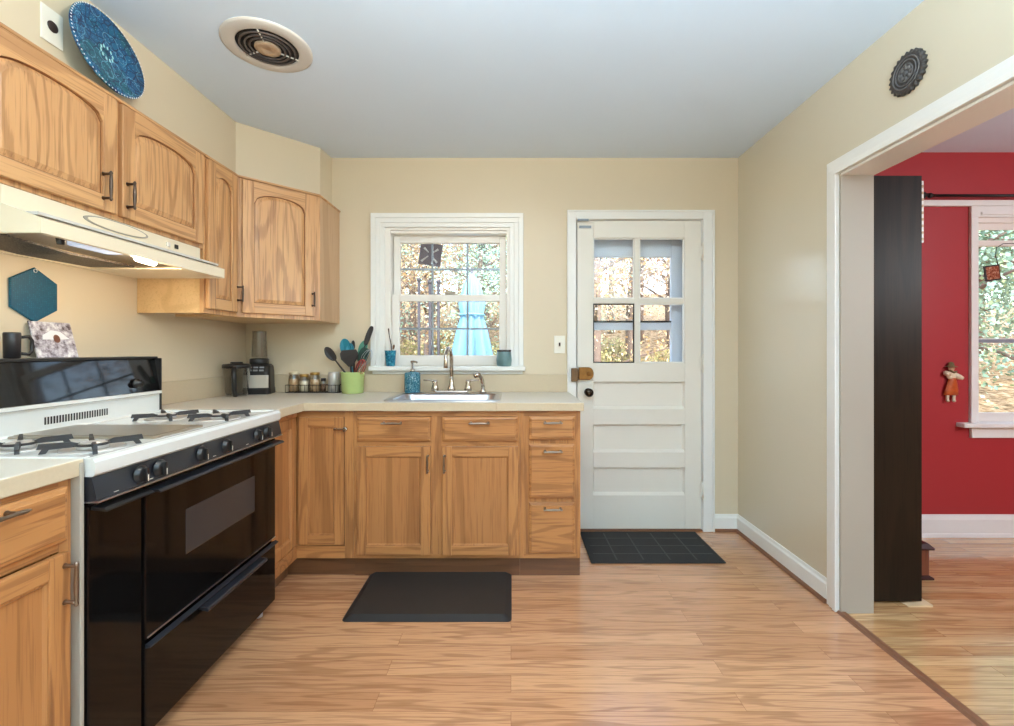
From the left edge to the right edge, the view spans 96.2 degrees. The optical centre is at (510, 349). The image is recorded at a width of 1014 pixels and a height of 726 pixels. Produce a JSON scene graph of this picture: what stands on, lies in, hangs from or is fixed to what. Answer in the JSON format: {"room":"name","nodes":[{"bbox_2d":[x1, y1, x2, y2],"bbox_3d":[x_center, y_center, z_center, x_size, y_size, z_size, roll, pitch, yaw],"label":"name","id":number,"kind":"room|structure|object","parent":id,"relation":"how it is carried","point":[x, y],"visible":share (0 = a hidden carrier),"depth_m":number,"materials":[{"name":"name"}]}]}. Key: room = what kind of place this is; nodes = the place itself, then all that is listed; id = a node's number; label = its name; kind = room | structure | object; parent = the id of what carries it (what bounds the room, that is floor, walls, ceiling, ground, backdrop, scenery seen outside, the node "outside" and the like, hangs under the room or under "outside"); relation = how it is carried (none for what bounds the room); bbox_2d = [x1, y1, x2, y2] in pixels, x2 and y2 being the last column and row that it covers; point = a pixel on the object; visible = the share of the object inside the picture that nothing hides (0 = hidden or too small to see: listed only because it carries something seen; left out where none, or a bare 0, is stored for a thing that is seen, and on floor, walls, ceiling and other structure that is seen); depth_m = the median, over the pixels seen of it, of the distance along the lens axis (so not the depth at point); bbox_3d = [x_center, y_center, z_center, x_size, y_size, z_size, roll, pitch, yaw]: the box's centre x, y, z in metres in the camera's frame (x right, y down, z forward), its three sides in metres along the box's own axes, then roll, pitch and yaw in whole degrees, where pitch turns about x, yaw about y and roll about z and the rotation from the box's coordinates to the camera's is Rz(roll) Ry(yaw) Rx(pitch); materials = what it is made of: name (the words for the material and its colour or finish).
{"room":"kitchen","nodes":[
{"label":"kitchen","id":0,"kind":"room"},
{"bbox_2d":[0,253,245,381],"bbox_3d":[-1.800,-0.036,0.467,0.120,2.447,5.334,0,0,0],"label":"wall","id":1,"kind":"structure","parent":0,"point":[100,308],"depth_m":2.03,"materials":[{"name":"beige paint"}]},
{"bbox_2d":[8,268,56,320],"bbox_3d":[-1.734,-0.200,1.655,0.011,0.200,0.163,0,0,0],"label":"trivet","id":2,"kind":"object","parent":1,"relation":"attached to","point":[31,293],"visible":1,"depth_m":1.65,"materials":[{"name":"teal ceramic"}]},
{"bbox_2d":[0,22,204,248],"bbox_3d":[-1.558,-0.691,1.639,0.360,0.444,0.948,0,0,0],"label":"upper cabinet","id":3,"kind":"object","parent":1,"relation":"attached to","point":[66,139],"visible":0.99,"depth_m":1.52,"materials":[{"name":"brown wood"}]},
{"bbox_2d":[68,1,144,98],"bbox_3d":[-1.458,-1.080,1.652,0.070,0.296,0.301,0,0,0],"label":"decorative platter","id":4,"kind":"object","parent":3,"relation":"on","point":[101,43],"visible":1,"depth_m":1.65,"materials":[{"name":"blue ceramic"}]},
{"bbox_2d":[100,44,113,62],"bbox_3d":[-1.467,-1.077,1.652,0.013,0.059,0.056,0,0,0],"label":"flower","id":5,"kind":"object","parent":4,"relation":"on","point":[106,50],"depth_m":1.65,"materials":[{"name":"teal ceramic"}]},
{"bbox_2d":[0,183,224,277],"bbox_3d":[-1.526,-0.393,1.684,0.416,0.149,0.817,0,0,0],"label":"range hood","id":6,"kind":"object","parent":3,"relation":"attached to","point":[32,226],"visible":1,"depth_m":1.57,"materials":[{"name":"beige metal"}]},
{"bbox_2d":[137,154,243,316],"bbox_3d":[-1.558,-0.543,2.243,0.360,0.740,0.256,0,0,0],"label":"upper cabinet","id":7,"kind":"object","parent":1,"relation":"attached to","point":[181,297],"visible":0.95,"depth_m":2.16,"materials":[{"name":"brown wood"}]},
{"bbox_2d":[184,175,340,323],"bbox_3d":[-1.427,-0.543,2.674,0.621,0.741,0.616,0,0,0],"label":"upper cabinet","id":8,"kind":"object","parent":1,"relation":"attached to","point":[288,237],"visible":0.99,"depth_m":2.54,"materials":[{"name":"brown wood"}]},
{"bbox_2d":[0,0,331,203],"bbox_3d":[-1.458,-1.087,1.592,0.564,0.345,2.784,0,0,0],"label":"wall","id":9,"kind":"structure","parent":0,"point":[168,99],"depth_m":2.20,"materials":[{"name":"beige paint"}]},
{"bbox_2d":[40,1,62,50],"bbox_3d":[-1.515,-1.067,1.503,0.010,0.116,0.074,0,0,0],"label":"outlet plate","id":10,"kind":"object","parent":9,"relation":"attached to","point":[51,22],"visible":1,"depth_m":1.50,"materials":[{"name":"white plastic"}]},
{"bbox_2d":[246,158,737,513],"bbox_3d":[-0.055,-0.036,3.059,3.370,2.447,0.150,0,0,0],"label":"wall","id":11,"kind":"structure","parent":0,"point":[543,190],"depth_m":2.98,"materials":[{"name":"beige paint"}]},
{"bbox_2d":[162,374,566,404],"bbox_3d":[-0.682,0.216,2.532,2.116,0.114,0.904,0,0,0],"label":"backsplash","id":12,"kind":"structure","parent":11,"relation":"attached to","point":[178,391],"depth_m":2.97,"materials":[{"name":"beige laminate"}]},
{"bbox_2d":[368,213,524,373],"bbox_3d":[-0.413,-0.367,3.028,1.012,1.049,0.212,0,0,0],"label":"window","id":13,"kind":"structure","parent":11,"relation":"in","point":[389,231],"depth_m":2.98,"materials":[{"name":"white paint"}]},
{"bbox_2d":[384,350,395,365],"bbox_3d":[-0.782,0.054,2.954,0.076,0.102,0.076,0,0,0],"label":"cup","id":14,"kind":"object","parent":13,"relation":"on","point":[390,355],"visible":0.96,"depth_m":2.93,"materials":[{"name":"teal ceramic"}]},
{"bbox_2d":[496,350,511,365],"bbox_3d":[-0.045,0.052,2.954,0.100,0.106,0.100,0,0,0],"label":"glazed pot","id":15,"kind":"object","parent":13,"relation":"on","point":[503,358],"visible":0.98,"depth_m":2.91,"materials":[{"name":"blue ceramic"}]},
{"bbox_2d":[554,336,564,352],"bbox_3d":[0.318,-0.036,2.975,0.072,0.116,0.018,0,0,0],"label":"light switch","id":16,"kind":"object","parent":11,"relation":"attached to","point":[559,341],"visible":1,"depth_m":2.98,"materials":[{"name":"white plastic"}]},
{"bbox_2d":[567,210,714,531],"bbox_3d":[0.848,0.137,3.025,0.961,2.100,0.219,0,0,0],"label":"door","id":17,"kind":"structure","parent":11,"relation":"in","point":[647,429],"depth_m":2.98,"materials":[{"name":"white paint"}]},
{"bbox_2d":[594,240,681,361],"bbox_3d":[0.841,0.162,3.107,0.789,1.990,0.034,0,0,0],"label":"door glass","id":18,"kind":"object","parent":17,"relation":"attached to","point":[672,249],"depth_m":3.09,"materials":[{"name":"clear glass"}]},
{"bbox_2d":[715,514,737,531],"bbox_3d":[1.409,1.131,2.972,0.159,0.112,0.024,0,0,0],"label":"baseboard","id":19,"kind":"structure","parent":11,"relation":"attached to","point":[723,522],"depth_m":2.97,"materials":[{"name":"white paint"}]},
{"bbox_2d":[89,0,1013,157],"bbox_3d":[1.730,-1.320,0.717,7.140,0.120,6.034,0,0,0],"label":"ceiling","id":20,"kind":"structure","parent":0,"point":[384,78],"depth_m":2.05,"materials":[{"name":"white paint"}]},
{"bbox_2d":[219,16,312,72],"bbox_3d":[-1.010,-1.252,1.890,0.344,0.017,0.344,0,0,0],"label":"ceiling vent","id":21,"kind":"object","parent":20,"relation":"in","point":[262,43],"visible":1,"depth_m":1.86,"materials":[{"name":"paint"}]},
{"bbox_2d":[238,29,298,65],"bbox_3d":[-1.013,-1.250,1.884,0.221,0.008,0.226,0,0,0],"label":"grille","id":22,"kind":"object","parent":21,"relation":"attached to","point":[260,47],"depth_m":1.88,"materials":[{"name":"black metal"}]},
{"bbox_2d":[418,244,442,266],"bbox_3d":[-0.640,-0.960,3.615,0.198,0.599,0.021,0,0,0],"label":"tile","id":23,"kind":"structure","parent":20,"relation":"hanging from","point":[425,249],"depth_m":3.62,"materials":[{"name":"grey stone"}]},
{"bbox_2d":[156,531,1013,725],"bbox_3d":[1.680,1.237,0.402,7.040,0.100,5.204,0,0,0],"label":"floor","id":24,"kind":"structure","parent":0,"point":[739,641],"depth_m":1.76,"materials":[{"name":"brown wood"}]},
{"bbox_2d":[0,462,83,725],"bbox_3d":[-1.391,0.735,0.812,0.695,0.905,0.664,0,0,0],"label":"base cabinet","id":25,"kind":"object","parent":24,"relation":"on","point":[42,528],"visible":0.96,"depth_m":1.05,"materials":[{"name":"brown wood"}]},
{"bbox_2d":[0,459,82,498],"bbox_3d":[-1.408,0.237,0.523,0.664,0.156,1.246,0,0,0],"label":"countertop","id":26,"kind":"structure","parent":25,"relation":"on","point":[17,476],"depth_m":1.05,"materials":[{"name":"beige laminate"}]},
{"bbox_2d":[0,356,283,725],"bbox_3d":[-1.378,0.608,1.613,0.701,1.158,0.927,0,0,0],"label":"range","id":27,"kind":"object","parent":24,"relation":"on","point":[179,504],"visible":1,"depth_m":1.49,"materials":[{"name":"black metal"}]},
{"bbox_2d":[2,332,33,358],"bbox_3d":[-1.678,-0.015,1.551,0.044,0.088,0.085,0,0,0],"label":"mug","id":28,"kind":"object","parent":27,"relation":"on","point":[11,341],"visible":1,"depth_m":1.52,"materials":[{"name":"black ceramic"}]},
{"bbox_2d":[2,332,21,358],"bbox_3d":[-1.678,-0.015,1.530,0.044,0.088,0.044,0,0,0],"label":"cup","id":29,"kind":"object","parent":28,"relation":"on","point":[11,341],"depth_m":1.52,"materials":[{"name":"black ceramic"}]},
{"bbox_2d":[27,321,78,357],"bbox_3d":[-1.712,-0.038,1.705,0.040,0.133,0.154,0,0,0],"label":"print","id":30,"kind":"object","parent":27,"relation":"on","point":[51,339],"visible":0.88,"depth_m":1.70,"materials":[{"name":"paper"}]},
{"bbox_2d":[0,409,279,476],"bbox_3d":[-1.381,0.296,1.613,0.658,0.050,0.927,0,0,0],"label":"cooktop","id":31,"kind":"object","parent":27,"relation":"in","point":[164,436],"depth_m":1.48,"materials":[{"name":"white metal"}]},
{"bbox_2d":[271,411,354,586],"bbox_3d":[-1.280,0.751,2.534,0.915,0.872,0.897,0,0,0],"label":"base cabinet","id":32,"kind":"object","parent":24,"relation":"on","point":[314,463],"visible":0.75,"depth_m":2.38,"materials":[{"name":"brown wood"}]},
{"bbox_2d":[342,572,511,621],"bbox_3d":[-0.369,1.178,2.219,0.745,0.018,0.467,0,0,0],"label":"mat","id":33,"kind":"object","parent":24,"relation":"on","point":[385,596],"visible":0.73,"depth_m":2.14,"materials":[{"name":"black plastic"}]},
{"bbox_2d":[354,411,519,574],"bbox_3d":[-0.388,0.751,2.653,0.868,0.872,0.659,0,0,0],"label":"base cabinet","id":34,"kind":"object","parent":24,"relation":"on","point":[435,491],"visible":0.95,"depth_m":2.37,"materials":[{"name":"brown wood"}]},
{"bbox_2d":[162,374,583,417],"bbox_3d":[-0.682,0.237,2.532,2.116,0.156,0.904,0,0,0],"label":"countertop","id":35,"kind":"structure","parent":34,"relation":"on","point":[520,392],"depth_m":2.56,"materials":[{"name":"beige laminate"}]},
{"bbox_2d":[222,362,250,396],"bbox_3d":[-1.608,0.172,2.683,0.204,0.205,0.152,0,0,40],"label":"pitcher","id":36,"kind":"object","parent":35,"relation":"on","point":[233,366],"visible":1,"depth_m":2.64,"materials":[{"name":"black plastic"}]},
{"bbox_2d":[242,331,274,394],"bbox_3d":[-1.587,0.077,2.867,0.160,0.392,0.160,0,0,-14],"label":"blender","id":37,"kind":"object","parent":35,"relation":"on","point":[262,381],"visible":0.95,"depth_m":2.80,"materials":[{"name":"black plastic"}]},
{"bbox_2d":[251,331,267,357],"bbox_3d":[-1.588,-0.033,2.872,0.096,0.173,0.096,0,0,-14],"label":"cup","id":38,"kind":"object","parent":37,"relation":"on","point":[265,332],"depth_m":2.88,"materials":[{"name":"clear plastic"}]},
{"bbox_2d":[285,384,341,392],"bbox_3d":[-1.260,0.246,2.921,0.346,0.050,0.077,0,0,0],"label":"spice rack","id":39,"kind":"object","parent":35,"relation":"on","point":[304,391],"visible":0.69,"depth_m":2.88,"materials":[{"name":"black metal"}]},
{"bbox_2d":[288,371,298,390],"bbox_3d":[-1.395,0.203,2.922,0.062,0.128,0.062,0,0,0],"label":"spice jar","id":40,"kind":"object","parent":39,"relation":"in","point":[293,384],"visible":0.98,"depth_m":2.90,"materials":[{"name":"brown glass"}]},
{"bbox_2d":[299,374,308,390],"bbox_3d":[-1.328,0.211,2.922,0.062,0.112,0.062,0,0,0],"label":"spice jar","id":41,"kind":"object","parent":39,"relation":"in","point":[301,383],"visible":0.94,"depth_m":2.90,"materials":[{"name":"clear glass"}]},
{"bbox_2d":[310,372,319,391],"bbox_3d":[-1.259,0.205,2.922,0.064,0.124,0.064,0,0,0],"label":"spice jar","id":42,"kind":"object","parent":39,"relation":"in","point":[315,382],"visible":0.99,"depth_m":2.90,"materials":[{"name":"clear glass"}]},
{"bbox_2d":[328,372,339,391],"bbox_3d":[-1.137,0.204,2.922,0.068,0.126,0.068,0,0,0],"label":"spice jar","id":43,"kind":"object","parent":39,"relation":"in","point":[333,377],"visible":0.95,"depth_m":2.89,"materials":[{"name":"grey metal"}]},
{"bbox_2d":[340,371,364,393],"bbox_3d":[-1.004,0.206,2.885,0.150,0.134,0.150,0,0,0],"label":"utensil crock","id":44,"kind":"object","parent":35,"relation":"on","point":[351,382],"visible":0.95,"depth_m":2.83,"materials":[{"name":"green ceramic"}]},
{"bbox_2d":[324,347,344,371],"bbox_3d":[-1.077,0.113,2.884,0.215,0.266,0.014,0,0,0],"label":"spoon","id":45,"kind":"object","parent":44,"relation":"in","point":[330,354],"visible":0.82,"depth_m":2.88,"materials":[{"name":"black plastic"}]},
{"bbox_2d":[340,349,357,371],"bbox_3d":[-1.010,0.119,2.848,0.112,0.248,0.026,0,0,0],"label":"spatula","id":46,"kind":"object","parent":44,"relation":"in","point":[349,357],"visible":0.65,"depth_m":2.84,"materials":[{"name":"black plastic"}]},
{"bbox_2d":[356,347,369,371],"bbox_3d":[-0.966,0.114,2.880,0.149,0.264,0.019,0,0,9],"label":"turner","id":47,"kind":"object","parent":44,"relation":"in","point":[363,349],"visible":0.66,"depth_m":2.88,"materials":[{"name":"green plastic"}]},
{"bbox_2d":[354,326,373,371],"bbox_3d":[-0.953,0.046,2.889,0.155,0.398,0.015,0,0,-10],"label":"turner","id":48,"kind":"object","parent":44,"relation":"in","point":[370,330],"visible":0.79,"depth_m":2.90,"materials":[{"name":"grey plastic"}]},
{"bbox_2d":[384,392,501,401],"bbox_3d":[-0.370,0.353,2.655,0.624,0.172,0.500,0,0,0],"label":"sink","id":49,"kind":"object","parent":35,"relation":"in","point":[421,396],"visible":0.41,"depth_m":2.78,"materials":[{"name":"silver metal"}]},
{"bbox_2d":[404,360,420,392],"bbox_3d":[-0.621,0.166,2.868,0.100,0.202,0.100,0,0,0],"label":"soap dispenser","id":50,"kind":"object","parent":49,"relation":"on","point":[412,382],"visible":1,"depth_m":2.83,"materials":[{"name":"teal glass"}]},
{"bbox_2d":[404,372,420,392],"bbox_3d":[-0.621,0.202,2.868,0.100,0.130,0.100,0,0,0],"label":"bottle","id":51,"kind":"object","parent":50,"relation":"attached to","point":[412,382],"depth_m":2.83,"materials":[{"name":"teal glass"}]},
{"bbox_2d":[423,347,478,392],"bbox_3d":[-0.372,0.124,2.783,0.348,0.286,0.181,0,0,0],"label":"kitchen faucet","id":52,"kind":"object","parent":35,"relation":"on","point":[451,388],"visible":0.99,"depth_m":2.83,"materials":[{"name":"silver metal"}]},
{"bbox_2d":[520,411,579,574],"bbox_3d":[0.204,0.751,2.653,0.315,0.872,0.659,0,0,0],"label":"base cabinet","id":53,"kind":"object","parent":24,"relation":"on","point":[549,440],"visible":0.89,"depth_m":2.36,"materials":[{"name":"brown wood"}]},
{"bbox_2d":[580,532,725,562],"bbox_3d":[0.820,1.182,2.740,0.750,0.010,0.430,0,0,0],"label":"door mat","id":54,"kind":"object","parent":24,"relation":"on","point":[601,547],"visible":0.94,"depth_m":2.70,"materials":[{"name":"black rubber"}]},
{"bbox_2d":[874,176,923,600],"bbox_3d":[1.788,0.179,2.464,0.292,1.991,0.672,0,0,0],"label":"bookcase","id":55,"kind":"object","parent":24,"relation":"on","point":[898,200],"visible":0.4,"depth_m":2.13,"materials":[{"name":"black wood"}]},
{"bbox_2d":[837,610,990,725],"bbox_3d":[1.494,1.183,1.330,0.043,0.009,1.460,0,0,0],"label":"trim","id":56,"kind":"structure","parent":24,"relation":"on","point":[924,678],"depth_m":1.66,"materials":[{"name":"brown wood"}]},
{"bbox_2d":[900,599,932,606],"bbox_3d":[1.892,1.182,2.150,0.112,0.010,0.100,0,0,0],"label":"wood shim","id":57,"kind":"object","parent":24,"relation":"on","point":[923,603],"visible":0.5,"depth_m":2.12,"materials":[{"name":"beige wood"}]},
{"bbox_2d":[922,541,934,579],"bbox_3d":[2.070,1.095,2.450,0.236,0.184,0.216,0,0,0],"label":"footstool","id":58,"kind":"object","parent":24,"relation":"on","point":[926,547],"visible":0.21,"depth_m":2.36,"materials":[{"name":"brown wood"}]},
{"bbox_2d":[738,0,1013,577],"bbox_3d":[1.560,-0.036,0.392,0.141,2.447,5.184,0,0,0],"label":"wall","id":59,"kind":"structure","parent":0,"point":[782,177],"depth_m":2.32,"materials":[{"name":"beige paint"}]},
{"bbox_2d":[736,514,826,603],"bbox_3d":[1.477,1.131,2.557,0.024,0.112,0.854,0,0,0],"label":"baseboard","id":60,"kind":"structure","parent":59,"relation":"attached to","point":[800,571],"depth_m":2.44,"materials":[{"name":"white paint"}]},
{"bbox_2d":[839,173,873,613],"bbox_3d":[1.560,0.195,1.305,0.149,1.985,1.510,0,0,0],"label":"door frame","id":61,"kind":"structure","parent":59,"relation":"attached to","point":[856,192],"depth_m":2.05,"materials":[{"name":"white paint"}]},
{"bbox_2d":[889,48,927,96],"bbox_3d":[1.479,-1.035,1.700,0.019,0.160,0.160,0,0,0],"label":"wall medallion","id":62,"kind":"object","parent":59,"relation":"attached to","point":[909,70],"visible":1,"depth_m":1.69,"materials":[{"name":"plastic"}]},
{"bbox_2d":[827,55,1013,611],"bbox_3d":[1.478,0.160,1.305,0.022,2.055,1.650,0,0,0],"label":"trim opening","id":63,"kind":"structure","parent":59,"relation":"attached to","point":[1001,74],"depth_m":2.06,"materials":[{"name":"white paint"}]},
{"bbox_2d":[841,80,1013,174],"bbox_3d":[1.560,-0.792,1.305,0.149,0.012,1.486,0,0,0],"label":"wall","id":64,"kind":"structure","parent":59,"relation":"attached to","point":[999,101],"depth_m":1.64,"materials":[{"name":"white paint"}]},
{"bbox_2d":[874,152,1013,513],"bbox_3d":[3.415,-0.036,2.975,3.570,2.447,0.150,0,0,0],"label":"wall","id":65,"kind":"structure","parent":0,"point":[962,474],"depth_m":2.90,"materials":[{"name":"red paint"}]},
{"bbox_2d":[943,362,963,401],"bbox_3d":[2.798,0.203,2.882,0.122,0.255,0.068,0,0,0],"label":"ornament","id":66,"kind":"object","parent":65,"relation":"attached to","point":[951,388],"visible":1,"depth_m":2.87,"materials":[{"name":"orange ceramic"}]},
{"bbox_2d":[922,514,1013,537],"bbox_3d":[3.415,1.117,2.889,3.570,0.140,0.022,0,0,0],"label":"baseboard","id":67,"kind":"structure","parent":65,"relation":"attached to","point":[933,525],"depth_m":2.88,"materials":[{"name":"white paint"}]},
{"bbox_2d":[924,192,1013,197],"bbox_3d":[3.365,-0.974,2.855,1.670,0.065,0.090,0,0,0],"label":"curtain rod","id":68,"kind":"object","parent":65,"relation":"attached to","point":[928,195],"visible":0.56,"depth_m":2.82,"materials":[{"name":"black metal"}]},
{"bbox_2d":[924,200,1013,206],"bbox_3d":[3.348,-0.930,2.888,1.505,0.038,0.024,0,0,0],"label":"valance board","id":69,"kind":"object","parent":65,"relation":"attached to","point":[927,203],"visible":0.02,"depth_m":2.88,"materials":[{"name":"white paint"}]},
{"bbox_2d":[956,206,1013,437],"bbox_3d":[3.376,-0.177,2.947,1.078,1.469,0.205,0,0,0],"label":"window","id":70,"kind":"structure","parent":65,"relation":"in","point":[980,424],"depth_m":2.88,"materials":[{"name":"white paint"}]},
{"bbox_2d":[983,243,1013,281],"bbox_3d":[3.140,-0.569,2.876,0.318,0.277,0.029,0,0,-5],"label":"catcher","id":71,"kind":"object","parent":70,"relation":"hanging from","point":[992,272],"visible":1,"depth_m":2.87,"materials":[{"name":"brown plastic"}]},
{"bbox_2d":[986,266,999,279],"bbox_3d":[3.036,-0.486,2.868,0.090,0.090,0.003,0,0,0],"label":"picture","id":72,"kind":"object","parent":71,"relation":"attached to","point":[992,272],"depth_m":2.87,"materials":[{"name":"metal"}]},
{"label":"outside","id":73,"kind":"structure","parent":0,"visible":0},
{"bbox_2d":[402,293,1013,411],"bbox_3d":[0.000,-2.282,26.140,80.000,7.786,46.000,0,0,0],"label":"ground","id":74,"kind":"structure","parent":73,"point":[1002,398],"depth_m":18.21,"materials":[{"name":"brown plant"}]},
{"bbox_2d":[400,339,422,354],"bbox_3d":[-3.330,0.157,14.340,1.176,1.029,1.159,0,0,0],"label":"shrub","id":75,"kind":"object","parent":74,"relation":"on","point":[405,346],"visible":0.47,"depth_m":14.14,"materials":[{"name":"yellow plant"}]},
{"bbox_2d":[400,244,434,340],"bbox_3d":[-4.321,-3.341,13.984,4.992,8.799,6.110,0,0,9],"label":"tree","id":76,"kind":"object","parent":74,"relation":"on","point":[404,244],"visible":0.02,"depth_m":14.76,"materials":[{"name":"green plant"}]},
{"bbox_2d":[417,278,420,354],"bbox_3d":[-1.415,0.238,7.000,0.070,2.698,0.070,0,0,0],"label":"pole","id":77,"kind":"object","parent":74,"relation":"on","point":[418,279],"visible":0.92,"depth_m":6.98,"materials":[{"name":"metal"}]},
{"bbox_2d":[428,280,430,354],"bbox_3d":[-1.246,0.253,7.000,0.070,2.668,0.070,0,0,0],"label":"pole","id":78,"kind":"object","parent":74,"relation":"on","point":[429,281],"visible":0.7,"depth_m":6.98,"materials":[{"name":"metal"}]},
{"bbox_2d":[400,244,461,344],"bbox_3d":[-4.508,-4.208,18.598,5.528,8.753,4.884,0,0,-7],"label":"autumn tree","id":79,"kind":"object","parent":74,"relation":"on","point":[402,288],"visible":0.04,"depth_m":18.32,"materials":[{"name":"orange plant"}]},
{"bbox_2d":[412,337,451,354],"bbox_3d":[-2.133,0.279,13.210,1.454,1.292,1.476,0,0,-39],"label":"shrub","id":80,"kind":"object","parent":74,"relation":"on","point":[442,346],"visible":0.11,"depth_m":13.02,"materials":[{"name":"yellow plant"}]},
{"bbox_2d":[436,280,440,354],"bbox_3d":[-1.115,0.253,7.000,0.070,2.668,0.070,0,0,0],"label":"pole","id":81,"kind":"object","parent":74,"relation":"on","point":[438,282],"visible":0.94,"depth_m":6.98,"materials":[{"name":"metal"}]},
{"bbox_2d":[401,244,476,353],"bbox_3d":[-3.354,-4.322,15.830,5.640,9.808,5.331,0,0,-28],"label":"bare tree","id":82,"kind":"object","parent":74,"relation":"on","point":[402,278],"visible":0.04,"depth_m":16.02,"materials":[{"name":"beige plant"}]},
{"bbox_2d":[400,244,493,354],"bbox_3d":[-2.084,-2.418,12.212,4.659,7.377,4.117,0,0,-45],"label":"autumn tree","id":83,"kind":"object","parent":74,"relation":"on","point":[425,276],"visible":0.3,"depth_m":11.79,"materials":[{"name":"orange plant"}]},
{"bbox_2d":[405,238,506,353],"bbox_3d":[-0.604,-1.551,10.238,4.411,6.352,3.604,0,0,-37],"label":"tree","id":84,"kind":"object","parent":74,"relation":"on","point":[480,253],"visible":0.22,"depth_m":9.91,"materials":[{"name":"green plant"}]},
{"bbox_2d":[414,244,506,338],"bbox_3d":[-0.734,-3.759,15.473,5.650,8.947,4.993,0,0,-33],"label":"autumn tree","id":85,"kind":"object","parent":74,"relation":"on","point":[476,248],"visible":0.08,"depth_m":15.03,"materials":[{"name":"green plant"}]},
{"bbox_2d":[435,244,498,331],"bbox_3d":[-1.512,-3.849,18.363,5.076,8.037,4.485,0,0,-19],"label":"autumn tree","id":86,"kind":"object","parent":74,"relation":"on","point":[476,244],"visible":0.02,"depth_m":17.95,"materials":[{"name":"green plant"}]},
{"bbox_2d":[452,270,492,354],"bbox_3d":[-0.514,0.227,6.000,0.621,2.620,0.621,0,0,-22],"label":"patio umbrella","id":87,"kind":"object","parent":74,"relation":"on","point":[479,340],"visible":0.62,"depth_m":5.88,"materials":[{"name":"teal fabric"}]},
{"bbox_2d":[435,236,649,349],"bbox_3d":[0.654,-2.637,12.043,5.527,7.959,4.515,0,0,25],"label":"tree","id":88,"kind":"object","parent":74,"relation":"on","point":[488,260],"visible":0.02,"depth_m":11.68,"materials":[{"name":"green plant"}]},
{"bbox_2d":[459,244,669,361],"bbox_3d":[1.712,-2.072,9.497,4.287,7.683,4.852,0,0,-41],"label":"autumn tree","id":89,"kind":"object","parent":74,"relation":"on","point":[597,270],"visible":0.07,"depth_m":9.52,"materials":[{"name":"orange plant"}]},
{"bbox_2d":[601,350,620,361],"bbox_3d":[2.131,0.614,11.465,1.466,1.283,1.444,0,0,4],"label":"shrub","id":90,"kind":"object","parent":74,"relation":"on","point":[604,358],"visible":0.06,"depth_m":11.26,"materials":[{"name":"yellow plant"}]},
{"bbox_2d":[601,336,625,359],"bbox_3d":[3.336,0.068,14.789,1.163,1.034,1.181,0,0,42],"label":"shrub","id":91,"kind":"object","parent":74,"relation":"on","point":[618,345],"visible":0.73,"depth_m":14.65,"materials":[{"name":"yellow plant"}]},
{"bbox_2d":[600,258,663,333],"bbox_3d":[4.669,-4.514,21.270,4.740,8.355,5.802,0,0,-41],"label":"tree","id":92,"kind":"object","parent":74,"relation":"on","point":[611,261],"visible":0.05,"depth_m":20.95,"materials":[{"name":"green plant"}]},
{"bbox_2d":[600,258,668,342],"bbox_3d":[5.074,-4.777,18.913,5.321,9.790,5.629,0,0,38],"label":"bare tree","id":93,"kind":"object","parent":74,"relation":"on","point":[641,273],"visible":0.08,"depth_m":18.58,"materials":[{"name":"beige plant"}]},
{"bbox_2d":[601,258,669,358],"bbox_3d":[3.190,-3.310,13.128,4.807,8.845,5.086,0,0,-22],"label":"bare tree","id":94,"kind":"object","parent":74,"relation":"on","point":[629,333],"visible":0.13,"depth_m":13.11,"materials":[{"name":"beige plant"}]},
{"bbox_2d":[601,258,669,354],"bbox_3d":[5.450,-4.289,16.359,5.321,9.791,5.630,0,0,43],"label":"bare tree","id":95,"kind":"object","parent":74,"relation":"on","point":[650,290],"visible":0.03,"depth_m":16.06,"materials":[{"name":"grey plant"}]},
{"bbox_2d":[617,258,669,320],"bbox_3d":[7.890,-4.981,23.246,4.669,8.367,5.284,0,0,-4],"label":"autumn tree","id":96,"kind":"object","parent":74,"relation":"on","point":[666,281],"visible":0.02,"depth_m":23.31,"materials":[{"name":"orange plant"}]},
{"bbox_2d":[647,347,669,361],"bbox_3d":[4.541,0.383,13.328,1.049,0.932,1.065,0,0,-45],"label":"shrub","id":97,"kind":"object","parent":74,"relation":"on","point":[658,353],"visible":0.38,"depth_m":13.21,"materials":[{"name":"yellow plant"}]},
{"bbox_2d":[979,230,1013,408],"bbox_3d":[10.596,-2.526,9.019,6.289,9.058,5.138,0,0,38],"label":"tree","id":98,"kind":"object","parent":74,"relation":"on","point":[999,351],"visible":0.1,"depth_m":9.37,"materials":[{"name":"green plant"}]},
{"bbox_2d":[979,231,1013,348],"bbox_3d":[12.535,-2.227,9.979,4.506,7.942,5.515,0,0,6],"label":"tree","id":99,"kind":"object","parent":74,"relation":"on","point":[1009,281],"visible":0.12,"depth_m":11.07,"materials":[{"name":"green plant"}]},
{"bbox_2d":[979,230,1013,402],"bbox_3d":[8.426,-2.233,8.470,4.768,8.405,5.836,0,0,27],"label":"tree","id":100,"kind":"object","parent":74,"relation":"on","point":[1009,265],"visible":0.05,"depth_m":7.88,"materials":[{"name":"green plant"}]},
{"bbox_2d":[979,230,1013,356],"bbox_3d":[10.531,-2.916,11.015,5.181,9.132,6.341,0,0,-17],"label":"tree","id":101,"kind":"object","parent":74,"relation":"on","point":[1008,248],"visible":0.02,"depth_m":10.32,"materials":[{"name":"green plant"}]},
{"bbox_2d":[979,230,1013,368],"bbox_3d":[11.962,-2.082,12.162,4.644,6.687,3.794,0,0,7],"label":"tree","id":102,"kind":"object","parent":74,"relation":"on","point":[996,230],"visible":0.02,"depth_m":11.85,"materials":[{"name":"green plant"}]},
{"bbox_2d":[979,230,1013,350],"bbox_3d":[13.719,-3.361,14.351,6.015,8.662,4.914,0,0,-40],"label":"tree","id":103,"kind":"object","parent":74,"relation":"on","point":[996,315],"visible":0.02,"depth_m":13.42,"materials":[{"name":"green plant"}]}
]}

